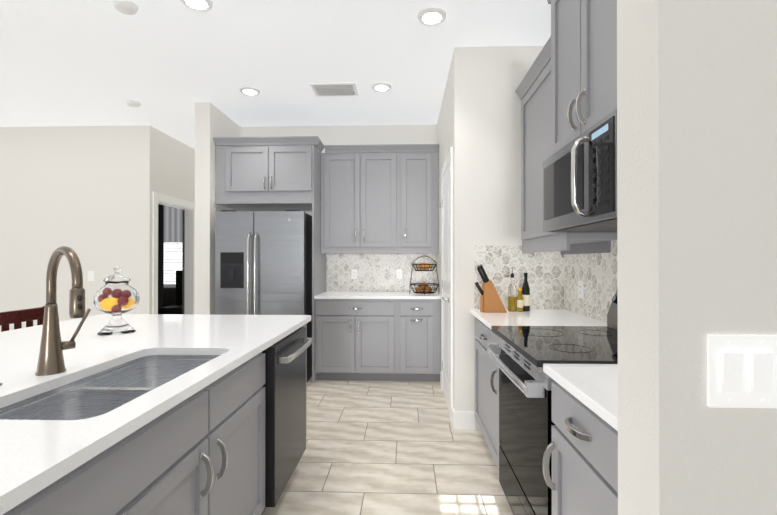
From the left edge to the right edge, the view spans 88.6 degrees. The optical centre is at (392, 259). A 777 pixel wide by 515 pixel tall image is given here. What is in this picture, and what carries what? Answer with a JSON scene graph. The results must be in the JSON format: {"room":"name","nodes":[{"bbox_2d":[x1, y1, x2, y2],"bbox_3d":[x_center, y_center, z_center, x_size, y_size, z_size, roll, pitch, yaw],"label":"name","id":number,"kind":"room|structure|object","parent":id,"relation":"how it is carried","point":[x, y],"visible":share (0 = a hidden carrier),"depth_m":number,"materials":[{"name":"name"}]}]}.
{"room":"kitchen","nodes":[
{"label":"kitchen","id":0,"kind":"room"},
{"bbox_2d":[0,125,137,331],"bbox_3d":[-5.995,-0.162,4.967,5.860,2.920,0.120,0,0,2],"label":"wall","id":1,"kind":"structure","parent":0,"point":[75,188],"depth_m":4.84,"materials":[{"name":"white paint"}]},
{"bbox_2d":[88,271,93,280],"bbox_3d":[-3.649,0.197,4.822,0.080,0.120,0.008,0,0,2],"label":"light switch","id":2,"kind":"object","parent":1,"relation":"attached to","point":[90,275],"visible":1,"depth_m":4.82,"materials":[{"name":"white plastic"}]},
{"bbox_2d":[440,371,475,429],"bbox_3d":[-4.110,1.231,5.089,9.620,0.135,3.818,0,0,2],"label":"baseboard","id":3,"kind":"structure","parent":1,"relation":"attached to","point":[463,420],"depth_m":3.02,"materials":[{"name":"white wood"}]},
{"bbox_2d":[138,125,194,313],"bbox_3d":[-2.961,-0.159,5.935,0.140,2.920,2.260,0,0,2],"label":"wall","id":4,"kind":"structure","parent":0,"point":[166,164],"depth_m":4.86,"materials":[{"name":"white paint"}]},
{"bbox_2d":[152,192,194,313],"bbox_3d":[-2.971,0.237,5.383,0.156,2.131,1.050,0,0,2],"label":"door frame","id":5,"kind":"structure","parent":4,"relation":"attached to","point":[189,287],"depth_m":5.80,"materials":[{"name":"white wood"}]},
{"bbox_2d":[164,288,175,306],"bbox_3d":[-4.413,-0.154,7.364,2.860,2.920,0.100,0,0,2],"label":"wall","id":6,"kind":"structure","parent":0,"point":[169,296],"depth_m":7.30,"materials":[{"name":"grey"}]},
{"bbox_2d":[164,205,181,287],"bbox_3d":[-3.697,-0.269,7.255,1.100,1.550,0.068,0,0,2],"label":"window","id":7,"kind":"structure","parent":6,"relation":"in","point":[172,240],"depth_m":7.27,"materials":[{"name":"white"}]},
{"bbox_2d":[158,204,163,307],"bbox_3d":[-3.824,0.064,7.200,1.650,2.382,0.052,0,0,2],"label":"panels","id":8,"kind":"object","parent":7,"relation":"hanging from","point":[160,255],"visible":0.02,"depth_m":7.21,"materials":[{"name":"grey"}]},
{"bbox_2d":[182,210,184,313],"bbox_3d":[-3.031,-0.157,6.548,0.038,2.920,1.438,0,0,2],"label":"wall","id":9,"kind":"structure","parent":0,"point":[183,238],"depth_m":5.83,"materials":[{"name":"grey paint"}]},
{"bbox_2d":[195,102,239,314],"bbox_3d":[-1.947,-0.164,4.482,0.159,2.920,0.755,0,0,2],"label":"wall","id":10,"kind":"structure","parent":0,"point":[211,120],"depth_m":4.11,"materials":[{"name":"white paint"}]},
{"bbox_2d":[0,0,550,148],"bbox_3d":[-2.888,-1.679,3.066,12.200,0.100,12.000,0,0,2],"label":"ceiling","id":11,"kind":"structure","parent":0,"point":[167,64],"depth_m":3.21,"materials":[{"name":"white paint"}]},
{"bbox_2d":[112,0,138,14],"bbox_3d":[-1.705,-1.610,2.545,0.140,0.039,0.140,0,0,2],"label":"smoke detector","id":12,"kind":"object","parent":11,"relation":"attached to","point":[127,7],"visible":1,"depth_m":2.52,"materials":[{"name":"white plastic"}]},
{"bbox_2d":[125,100,140,107],"bbox_3d":[-2.673,-1.605,4.109,0.140,0.039,0.140,0,0,2],"label":"smoke detector","id":13,"kind":"object","parent":11,"relation":"attached to","point":[134,103],"visible":1,"depth_m":4.07,"materials":[{"name":"white plastic"}]},
{"bbox_2d":[180,0,212,11],"bbox_3d":[-1.236,-1.622,2.509,0.196,0.015,0.196,0,0,2],"label":"recessed light","id":14,"kind":"object","parent":11,"relation":"in","point":[201,5],"visible":0.94,"depth_m":2.53,"materials":[{"name":"white"}]},
{"bbox_2d":[239,86,260,95],"bbox_3d":[-1.371,-1.617,3.834,0.196,0.015,0.196,0,0,2],"label":"recessed light","id":15,"kind":"object","parent":11,"relation":"in","point":[250,91],"visible":0.98,"depth_m":3.82,"materials":[{"name":"white"}]},
{"bbox_2d":[310,83,358,96],"bbox_3d":[-0.547,-1.619,3.797,0.420,0.012,0.270,0,0,2],"label":"ceiling vent","id":16,"kind":"object","parent":11,"relation":"in","point":[334,89],"visible":1,"depth_m":3.78,"materials":[{"name":"white plastic"}]},
{"bbox_2d":[371,82,391,91],"bbox_3d":[-0.101,-1.618,3.748,0.196,0.015,0.196,0,0,2],"label":"recessed light","id":17,"kind":"object","parent":11,"relation":"in","point":[381,87],"visible":1,"depth_m":3.73,"materials":[{"name":"white"}]},
{"bbox_2d":[417,7,445,25],"bbox_3d":[0.264,-1.621,2.669,0.196,0.015,0.196,0,0,2],"label":"recessed light","id":18,"kind":"object","parent":11,"relation":"in","point":[433,16],"visible":1,"depth_m":2.65,"materials":[{"name":"white"}]},
{"bbox_2d":[240,125,436,291],"bbox_3d":[-0.738,-0.163,4.879,2.549,2.920,0.120,0,0,2],"label":"wall","id":19,"kind":"structure","parent":0,"point":[374,134],"depth_m":4.81,"materials":[{"name":"white paint"}]},
{"bbox_2d":[321,144,400,253],"bbox_3d":[-0.363,-0.673,4.616,0.880,1.210,0.377,0,0,2],"label":"upper cabinet","id":20,"kind":"object","parent":19,"relation":"attached to","point":[374,200],"depth_m":4.46,"materials":[{"name":"grey wood"}]},
{"bbox_2d":[326,254,436,291],"bbox_3d":[-0.133,0.140,4.791,1.328,0.482,0.011,0,0,2],"label":"tile backsplash","id":21,"kind":"structure","parent":19,"relation":"attached to","point":[376,272],"depth_m":4.79,"materials":[{"name":"white tile"}]},
{"bbox_2d":[351,269,356,278],"bbox_3d":[-0.458,0.172,4.791,0.070,0.114,0.008,0,0,2],"label":"electrical outlet","id":22,"kind":"object","parent":21,"relation":"attached to","point":[354,273],"depth_m":4.79,"materials":[{"name":"white plastic"}]},
{"bbox_2d":[396,269,401,278],"bbox_3d":[0.084,0.172,4.773,0.070,0.114,0.008,0,0,2],"label":"electrical outlet","id":23,"kind":"object","parent":21,"relation":"attached to","point":[398,271],"depth_m":4.77,"materials":[{"name":"white plastic"}]},
{"bbox_2d":[401,144,438,253],"bbox_3d":[0.302,-0.673,4.594,0.450,1.210,0.377,0,0,2],"label":"upper cabinet","id":24,"kind":"object","parent":19,"relation":"attached to","point":[419,162],"depth_m":4.45,"materials":[{"name":"grey wood"}]},
{"bbox_2d":[262,377,512,514],"bbox_3d":[-2.888,1.341,3.055,12.200,0.100,12.000,0,0,2],"label":"floor","id":25,"kind":"structure","parent":0,"point":[389,448],"depth_m":2.57,"materials":[{"name":"tile"}]},
{"bbox_2d":[0,306,44,331],"bbox_3d":[-2.190,0.805,2.543,0.490,0.970,0.480,0,0,2],"label":"chair","id":26,"kind":"object","parent":25,"relation":"on","point":[16,318],"visible":0.15,"depth_m":2.57,"materials":[{"name":"brown wood"}]},
{"bbox_2d":[3,374,214,514],"bbox_3d":[-0.948,0.842,0.897,0.625,0.884,0.919,0,0,2],"label":"base cabinet","id":27,"kind":"object","parent":25,"relation":"on","point":[201,452],"depth_m":1.05,"materials":[{"name":"grey wood"}]},
{"bbox_2d":[104,352,264,514],"bbox_3d":[-0.923,0.844,1.630,0.625,0.884,0.549,0,0,2],"label":"base cabinet","id":28,"kind":"object","parent":25,"relation":"on","point":[240,393],"depth_m":1.63,"materials":[{"name":"grey wood"}]},
{"bbox_2d":[0,314,310,514],"bbox_3d":[-1.321,0.385,1.165,1.460,0.030,3.120,0,0,2],"label":"countertop","id":29,"kind":"structure","parent":28,"relation":"on","point":[36,456],"depth_m":1.34,"materials":[{"name":"white stone"}]},
{"bbox_2d":[35,246,90,375],"bbox_3d":[-1.043,0.164,1.295,0.235,0.414,0.217,0,0,2],"label":"faucet","id":30,"kind":"object","parent":29,"relation":"on","point":[51,356],"visible":1,"depth_m":1.29,"materials":[{"name":"brown metal"}]},
{"bbox_2d":[0,355,219,419],"bbox_3d":[-0.864,0.511,1.299,0.405,0.219,0.800,0,0,2],"label":"double-bowl sink","id":31,"kind":"object","parent":29,"relation":"in","point":[102,392],"visible":0.17,"depth_m":1.29,"materials":[{"name":"silver metal"}]},
{"bbox_2d":[93,267,139,335],"bbox_3d":[-1.395,0.203,2.018,0.192,0.338,0.192,0,0,2],"label":"glass jar","id":32,"kind":"object","parent":29,"relation":"on","point":[116,296],"visible":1,"depth_m":1.97,"materials":[{"name":"clear glass"}]},
{"bbox_2d":[215,210,311,381],"bbox_3d":[-1.337,0.388,4.388,0.910,1.785,0.847,0,0,2],"label":"refrigerator","id":33,"kind":"object","parent":25,"relation":"on","point":[263,262],"visible":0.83,"depth_m":4.04,"materials":[{"name":"grey metal"}]},
{"bbox_2d":[213,136,325,382],"bbox_3d":[-1.312,0.008,4.481,1.107,2.577,0.706,0,0,2],"label":"tall cabinet","id":34,"kind":"object","parent":25,"relation":"on","point":[283,173],"visible":0.92,"depth_m":4.18,"materials":[{"name":"grey wood"}]},
{"bbox_2d":[261,327,312,514],"bbox_3d":[-0.843,0.855,2.207,0.716,0.868,0.596,0,0,2],"label":"dishwasher","id":35,"kind":"object","parent":25,"relation":"on","point":[284,385],"visible":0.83,"depth_m":2.03,"materials":[{"name":"black metal"}]},
{"bbox_2d":[315,299,398,380],"bbox_3d":[-0.374,0.854,4.486,0.866,0.884,0.627,0,0,2],"label":"base cabinet","id":36,"kind":"object","parent":25,"relation":"on","point":[377,339],"depth_m":4.18,"materials":[{"name":"grey wood"}]},
{"bbox_2d":[314,291,440,298],"bbox_3d":[-0.144,0.396,4.471,1.330,0.030,0.648,0,0,2],"label":"countertop","id":37,"kind":"structure","parent":36,"relation":"on","point":[366,295],"depth_m":4.23,"materials":[{"name":"white stone"}]},
{"bbox_2d":[410,255,438,294],"bbox_3d":[0.355,0.166,4.420,0.327,0.428,0.327,0,0,2],"label":"wire fruit basket","id":38,"kind":"object","parent":37,"relation":"on","point":[424,288],"visible":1,"depth_m":4.38,"materials":[{"name":"black metal"}]},
{"bbox_2d":[399,299,440,380],"bbox_3d":[0.289,0.854,4.464,0.462,0.884,0.627,0,0,2],"label":"base cabinet","id":39,"kind":"object","parent":25,"relation":"on","point":[419,319],"depth_m":4.16,"materials":[{"name":"grey wood"}]},
{"bbox_2d":[475,318,499,469],"bbox_3d":[0.925,0.847,2.603,0.721,0.885,0.844,0,0,2],"label":"base cabinet","id":40,"kind":"object","parent":25,"relation":"on","point":[487,392],"visible":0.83,"depth_m":2.57,"materials":[{"name":"grey wood"}]},
{"bbox_2d":[470,309,616,329],"bbox_3d":[0.933,0.390,2.604,0.708,0.030,0.846,0,0,2],"label":"countertop","id":41,"kind":"structure","parent":40,"relation":"on","point":[547,317],"depth_m":2.54,"materials":[{"name":"white stone"}]},
{"bbox_2d":[475,264,506,312],"bbox_3d":[0.702,0.204,2.868,0.224,0.341,0.100,0,0,2],"label":"knife block","id":42,"kind":"object","parent":41,"relation":"on","point":[490,301],"visible":1,"depth_m":2.82,"materials":[{"name":"brown wood"}]},
{"bbox_2d":[508,267,516,311],"bbox_3d":[0.874,0.216,2.902,0.062,0.318,0.062,0,0,2],"label":"cruet bottle","id":43,"kind":"object","parent":41,"relation":"on","point":[512,298],"visible":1,"depth_m":2.88,"materials":[{"name":"clear glass"}]},
{"bbox_2d":[517,288,522,311],"bbox_3d":[0.923,0.289,2.880,0.045,0.172,0.045,0,0,2],"label":"oil bottle","id":44,"kind":"object","parent":41,"relation":"on","point":[519,302],"visible":0.98,"depth_m":2.86,"materials":[{"name":"yellow glass"}]},
{"bbox_2d":[522,273,529,310],"bbox_3d":[0.974,0.235,2.909,0.059,0.280,0.059,0,0,2],"label":"oil bottle","id":45,"kind":"object","parent":41,"relation":"on","point":[526,295],"visible":0.92,"depth_m":2.88,"materials":[{"name":"black glass"}]},
{"bbox_2d":[437,46,543,428],"bbox_3d":[0.986,-0.166,3.955,0.958,2.920,1.850,0,0,2],"label":"wall block","id":46,"kind":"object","parent":25,"relation":"on","point":[479,125],"visible":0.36,"depth_m":3.04,"materials":[{"name":"white paint"}]},
{"bbox_2d":[441,147,452,420],"bbox_3d":[0.462,0.198,3.596,0.064,2.191,0.870,0,0,2],"label":"door frame","id":47,"kind":"structure","parent":46,"relation":"attached to","point":[447,279],"depth_m":3.48,"materials":[{"name":"white"}]},
{"bbox_2d":[487,290,617,514],"bbox_3d":[0.867,0.702,1.798,0.754,1.170,0.766,0,0,2],"label":"range","id":48,"kind":"object","parent":25,"relation":"on","point":[525,354],"visible":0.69,"depth_m":1.73,"materials":[{"name":"grey metal"}]},
{"bbox_2d":[543,381,617,514],"bbox_3d":[0.873,0.842,1.079,0.722,0.885,0.665,0,0,2],"label":"base cabinet","id":49,"kind":"object","parent":25,"relation":"on","point":[582,447],"visible":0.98,"depth_m":1.18,"materials":[{"name":"grey wood"}]},
{"bbox_2d":[543,363,617,430],"bbox_3d":[0.881,0.385,1.081,0.708,0.030,0.667,0,0,2],"label":"countertop","id":50,"kind":"structure","parent":49,"relation":"on","point":[593,388],"depth_m":1.19,"materials":[{"name":"white stone"}]},
{"bbox_2d":[617,0,776,514],"bbox_3d":[1.780,-0.177,0.654,2.706,2.920,0.125,0,0,2],"label":"wall","id":51,"kind":"structure","parent":0,"point":[696,172],"depth_m":0.64,"materials":[{"name":"white paint"}]},
{"bbox_2d":[707,335,776,407],"bbox_3d":[0.558,0.176,0.625,0.116,0.114,0.012,0,0,2],"label":"switch plate","id":52,"kind":"object","parent":51,"relation":"attached to","point":[741,371],"visible":1,"depth_m":0.63,"materials":[{"name":"white plastic"}]},
{"bbox_3d":[-4.405,1.299,6.159,2.758,0.006,2.300,0,0,2],"label":"floor","id":53,"kind":"structure","parent":0,"visible":0},
{"bbox_2d":[158,271,181,313],"bbox_3d":[-3.404,0.728,6.438,0.540,1.090,0.537,0,0,2],"label":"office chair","id":54,"kind":"object","parent":53,"relation":"on","point":[175,309],"visible":0.38,"depth_m":6.63,"materials":[{"name":"black"}]},
{"bbox_3d":[1.329,-0.173,1.875,0.130,2.920,2.285,0,0,2],"label":"wall","id":55,"kind":"structure","parent":0,"visible":0},
{"bbox_2d":[474,240,616,322],"bbox_3d":[0.925,0.112,1.888,0.677,0.519,2.282,0,0,2],"label":"tile backsplash","id":56,"kind":"structure","parent":55,"relation":"attached to","point":[554,278],"depth_m":3.01,"materials":[{"name":"white tile"}]},
{"bbox_2d":[578,281,583,298],"bbox_3d":[1.276,0.203,2.698,0.008,0.114,0.070,0,0,2],"label":"electrical outlet","id":57,"kind":"object","parent":56,"relation":"attached to","point":[580,289],"visible":1,"depth_m":2.68,"materials":[{"name":"white plastic"}]},
{"bbox_2d":[515,36,616,252],"bbox_3d":[1.097,-0.668,2.596,0.376,1.235,0.835,0,0,2],"label":"upper cabinet","id":58,"kind":"object","parent":55,"relation":"attached to","point":[533,90],"visible":0.35,"depth_m":2.64,"materials":[{"name":"grey wood"}]},
{"bbox_2d":[547,0,616,155],"bbox_3d":[1.036,-1.026,1.824,0.447,0.967,0.810,0,0,2],"label":"upper cabinet","id":59,"kind":"object","parent":55,"relation":"attached to","point":[583,65],"visible":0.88,"depth_m":1.78,"materials":[{"name":"grey wood"}]},
{"bbox_2d":[543,109,616,231],"bbox_3d":[1.004,-0.343,1.797,0.507,0.389,0.762,0,0,2],"label":"microwave","id":60,"kind":"object","parent":59,"relation":"attached to","point":[579,183],"visible":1,"depth_m":1.66,"materials":[{"name":"grey metal"}]},
{"bbox_2d":[561,241,610,254],"bbox_3d":[1.270,-0.073,2.658,0.018,0.067,0.698,0,0,2],"label":"trim","id":61,"kind":"structure","parent":55,"relation":"attached to","point":[596,247],"depth_m":2.54,"materials":[{"name":"grey wood"}]}
]}

